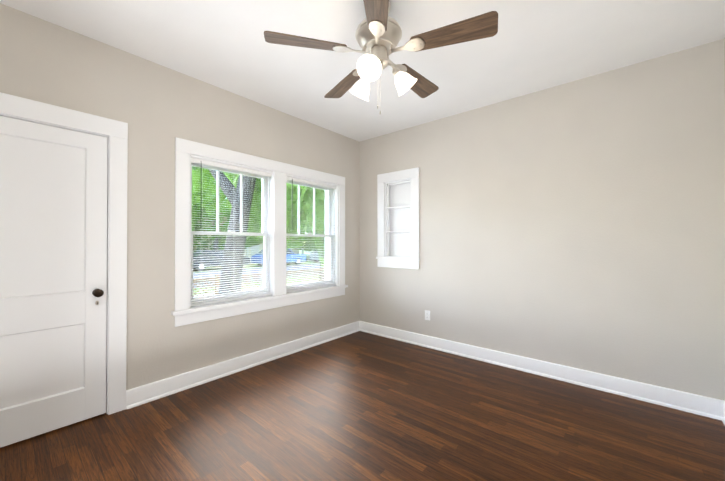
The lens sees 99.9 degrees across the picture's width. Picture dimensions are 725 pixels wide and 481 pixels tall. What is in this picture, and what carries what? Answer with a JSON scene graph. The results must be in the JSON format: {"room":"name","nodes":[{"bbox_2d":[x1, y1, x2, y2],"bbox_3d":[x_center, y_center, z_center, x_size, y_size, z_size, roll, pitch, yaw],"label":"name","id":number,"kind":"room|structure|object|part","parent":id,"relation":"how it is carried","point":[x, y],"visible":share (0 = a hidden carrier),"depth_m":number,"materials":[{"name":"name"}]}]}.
{"room":"empty room","nodes":[
{"label":"empty room","id":0,"kind":"room"},
{"bbox_2d":[0,3,359,389],"bbox_3d":[-1.497,-0.080,2.880,0.250,2.720,4.700,0,-1,40],"label":"wall","id":1,"kind":"structure","parent":0,"point":[158,108],"depth_m":2.52,"materials":[{"name":"beige paint"}]},
{"bbox_2d":[0,116,107,447],"bbox_3d":[-2.077,0.250,1.987,0.104,2.023,0.641,0,-1,40],"label":"door","id":2,"kind":"structure","parent":1,"relation":"in","point":[53,252],"depth_m":2.03,"materials":[{"name":"white wood"}]},
{"bbox_3d":[-1.890,0.407,2.177,0.066,0.120,0.057,0,-1,40],"label":"knob","id":3,"kind":"part","parent":2,"relation":"part of","materials":[{"name":"brown metal"}]},
{"bbox_2d":[0,92,127,414],"bbox_3d":[-2.095,0.189,2.008,0.082,2.170,0.860,0,-1,40],"label":"door frame","id":4,"kind":"structure","parent":1,"relation":"attached to","point":[115,132],"depth_m":2.25,"materials":[{"name":"white wood"}]},
{"bbox_2d":[126,321,359,408],"bbox_3d":[-0.911,1.216,3.344,0.031,0.135,2.720,0,-1,40],"label":"baseboard","id":5,"kind":"structure","parent":1,"relation":"attached to","point":[146,393],"depth_m":2.88,"materials":[{"name":"white wood"}]},
{"bbox_2d":[171,137,347,326],"bbox_3d":[-1.007,-0.066,3.441,0.330,1.600,2.120,0,-1,40],"label":"double window","id":6,"kind":"structure","parent":1,"relation":"in","point":[275,291],"depth_m":3.21,"materials":[{"name":"white wood"}]},
{"bbox_3d":[-1.325,-0.082,3.064,0.041,1.215,0.739,0,-1,40],"label":"glass","id":7,"kind":"part","parent":6,"relation":"part of","materials":[{"name":"clear glass"}]},
{"bbox_3d":[-1.319,-0.070,3.058,0.090,1.332,0.827,0,-1,40],"label":"sash","id":8,"kind":"part","parent":6,"relation":"part of","materials":[{"name":"white"}]},
{"bbox_2d":[191,157,271,305],"bbox_3d":[-1.265,-0.074,3.010,0.042,1.321,0.819,0,-1,40],"label":"blind","id":9,"kind":"object","parent":6,"relation":"attached to","point":[215,299],"depth_m":3.01,"materials":[{"name":"white plastic"}]},
{"bbox_3d":[-0.687,-0.077,3.817,0.041,1.215,0.739,0,-1,40],"label":"glass","id":10,"kind":"part","parent":6,"relation":"part of","materials":[{"name":"clear glass"}]},
{"bbox_3d":[-0.680,-0.065,3.811,0.090,1.332,0.827,0,-1,40],"label":"sash","id":11,"kind":"part","parent":6,"relation":"part of","materials":[{"name":"white"}]},
{"bbox_2d":[286,176,335,291],"bbox_3d":[-0.615,-0.069,3.777,0.042,1.321,0.819,0,-1,40],"label":"blind","id":12,"kind":"object","parent":6,"relation":"attached to","point":[301,287],"depth_m":3.78,"materials":[{"name":"white plastic"}]},
{"bbox_2d":[0,331,724,480],"bbox_3d":[-0.086,1.332,1.673,3.950,0.120,4.700,0,-1,40],"label":"floor","id":13,"kind":"structure","parent":0,"point":[360,406],"depth_m":2.03,"materials":[{"name":"brown wood"}]},
{"bbox_2d":[0,0,724,141],"bbox_3d":[-0.086,-1.508,1.693,3.950,0.120,4.700,0,-1,40],"label":"ceiling","id":14,"kind":"structure","parent":0,"point":[531,46],"depth_m":2.24,"materials":[{"name":"white paint"}]},
{"bbox_2d":[264,0,497,113],"bbox_3d":[0.130,-1.106,1.904,1.305,0.682,1.247,0,-1,40],"label":"ceiling fan","id":15,"kind":"object","parent":14,"relation":"hanging from","point":[378,35],"visible":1,"depth_m":1.77,"materials":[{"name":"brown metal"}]},
{"bbox_3d":[-0.327,-1.150,1.770,0.465,0.007,0.152,0,13,-13],"label":"blade","id":16,"kind":"part","parent":15,"relation":"part of","materials":[{"name":"brown wood"}]},
{"bbox_3d":[-0.128,-1.146,2.244,0.152,0.007,0.465,-15,7,-30],"label":"blade","id":17,"kind":"part","parent":15,"relation":"part of","materials":[{"name":"brown wood"}]},
{"bbox_3d":[-0.013,-0.978,2.001,0.139,0.140,0.142,0,-1,40],"label":"lamp shade","id":18,"kind":"part","parent":15,"relation":"part of","materials":[{"name":"white glass"}]},
{"bbox_3d":[0.045,-0.980,1.700,0.140,0.140,0.138,0,-1,40],"label":"lamp shade","id":19,"kind":"part","parent":15,"relation":"part of","materials":[{"name":"white glass"}]},
{"bbox_3d":[0.062,-1.152,1.433,0.152,0.007,0.465,13,1,5],"label":"blade","id":20,"kind":"part","parent":15,"relation":"part of","materials":[{"name":"brown wood"}]},
{"bbox_3d":[0.278,-0.979,1.900,0.136,0.140,0.137,0,-1,40],"label":"lamp shade","id":21,"kind":"part","parent":15,"relation":"part of","materials":[{"name":"white glass"}]},
{"bbox_3d":[0.385,-1.147,2.201,0.152,0.007,0.465,-17,-11,39],"label":"blade","id":22,"kind":"part","parent":15,"relation":"part of","materials":[{"name":"brown wood"}]},
{"bbox_3d":[0.502,-1.150,1.700,0.465,0.007,0.152,0,-13,23],"label":"blade","id":23,"kind":"part","parent":15,"relation":"part of","materials":[{"name":"brown wood"}]},
{"bbox_2d":[360,39,724,400],"bbox_3d":[1.353,-0.076,3.380,3.450,2.720,0.250,0,-1,40],"label":"wall","id":24,"kind":"structure","parent":0,"point":[579,224],"depth_m":2.72,"materials":[{"name":"beige paint"}]},
{"bbox_2d":[376,167,419,268],"bbox_3d":[0.483,-0.272,4.001,0.664,1.260,0.145,0,-1,40],"label":"shelf unit","id":25,"kind":"object","parent":24,"relation":"in","point":[397,218],"visible":1,"depth_m":4.04,"materials":[{"name":"white wood"}]},
{"bbox_2d":[425,310,429,319],"bbox_3d":[0.786,0.906,3.686,0.070,0.115,0.008,0,-1,40],"label":"electrical outlet plate","id":26,"kind":"object","parent":24,"relation":"attached to","point":[427,315],"visible":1,"depth_m":3.68,"materials":[{"name":"white plastic"}]},
{"bbox_2d":[360,321,724,419],"bbox_3d":[1.263,1.215,3.264,3.450,0.135,0.031,0,-1,40],"label":"baseboard","id":27,"kind":"structure","parent":24,"relation":"attached to","point":[709,407],"depth_m":2.73,"materials":[{"name":"white wood"}]},
{"bbox_3d":[1.325,-0.096,0.487,0.250,2.720,4.700,0,-1,40],"label":"wall","id":28,"kind":"structure","parent":0,"visible":0},
{"bbox_2d":[722,402,724,424],"bbox_3d":[1.218,1.197,0.569,0.031,0.135,4.200,0,-1,40],"label":"baseboard","id":29,"kind":"structure","parent":28,"relation":"attached to","point":[723,420],"depth_m":2.15,"materials":[{"name":"white wood"}]},
{"label":"outside","id":30,"kind":"structure","parent":0,"visible":0},
{"bbox_2d":[193,250,319,296],"bbox_3d":[-20.621,2.503,49.890,89.749,0.300,170.000,0,-1,40],"label":"ground","id":31,"kind":"structure","parent":30,"point":[249,270],"depth_m":20.47,"materials":[{"name":"grey concrete"}]},
{"bbox_2d":[193,249,249,270],"bbox_3d":[-10.999,1.417,22.858,1.830,1.500,4.500,0,-1,40],"label":"car","id":32,"kind":"object","parent":31,"relation":"on","point":[218,251],"depth_m":21.68,"materials":[{"name":"grey paint"}]},
{"bbox_2d":[213,176,229,248],"bbox_3d":[-5.369,-2.197,23.813,18.947,8.854,4.802,0,0,18],"label":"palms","id":33,"kind":"object","parent":31,"relation":"on","point":[215,240],"depth_m":25.82,"materials":[{"name":"green plant"}]},
{"bbox_2d":[192,206,303,260],"bbox_3d":[-14.565,-0.745,35.599,11.400,6.000,12.900,0,-1,40],"label":"house","id":34,"kind":"structure","parent":31,"relation":"on","point":[257,247],"depth_m":32.40,"materials":[{"name":"beige"}]},
{"bbox_2d":[192,167,321,252],"bbox_3d":[-1.562,-6.175,44.960,43.983,17.930,74.706,0,-1,40],"label":"trees","id":35,"kind":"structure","parent":31,"relation":"on","point":[224,205],"depth_m":25.37,"materials":[{"name":"green plant"}]},
{"bbox_2d":[192,166,324,293],"bbox_3d":[-2.181,-3.464,10.453,9.264,11.235,12.388,0,-1,40],"label":"oak tree","id":36,"kind":"object","parent":31,"relation":"on","point":[247,207],"depth_m":7.83,"materials":[{"name":"green plant"}]},
{"bbox_2d":[193,268,324,296],"bbox_3d":[-1.316,1.522,11.238,0.090,1.130,12.090,0,-1,40],"label":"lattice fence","id":37,"kind":"object","parent":31,"relation":"on","point":[294,272],"depth_m":8.92,"materials":[{"name":"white wood"}]},
{"bbox_2d":[251,249,305,265],"bbox_3d":[-7.377,1.446,27.129,1.830,1.500,4.500,0,-1,40],"label":"car","id":38,"kind":"object","parent":31,"relation":"on","point":[288,255],"depth_m":26.69,"materials":[{"name":"blue paint"}]},
{"bbox_2d":[309,249,318,260],"bbox_3d":[-3.238,1.480,32.011,1.830,1.500,4.500,0,-1,40],"label":"car","id":39,"kind":"object","parent":31,"relation":"on","point":[316,254],"depth_m":30.61,"materials":[{"name":"grey paint"}]},
{"bbox_2d":[319,226,324,280],"bbox_3d":[-1.597,-0.577,12.587,4.611,5.455,4.735,0,-1,40],"label":"palm tree","id":40,"kind":"object","parent":31,"relation":"on","point":[322,263],"depth_m":12.56,"materials":[{"name":"green plant"}]}
]}

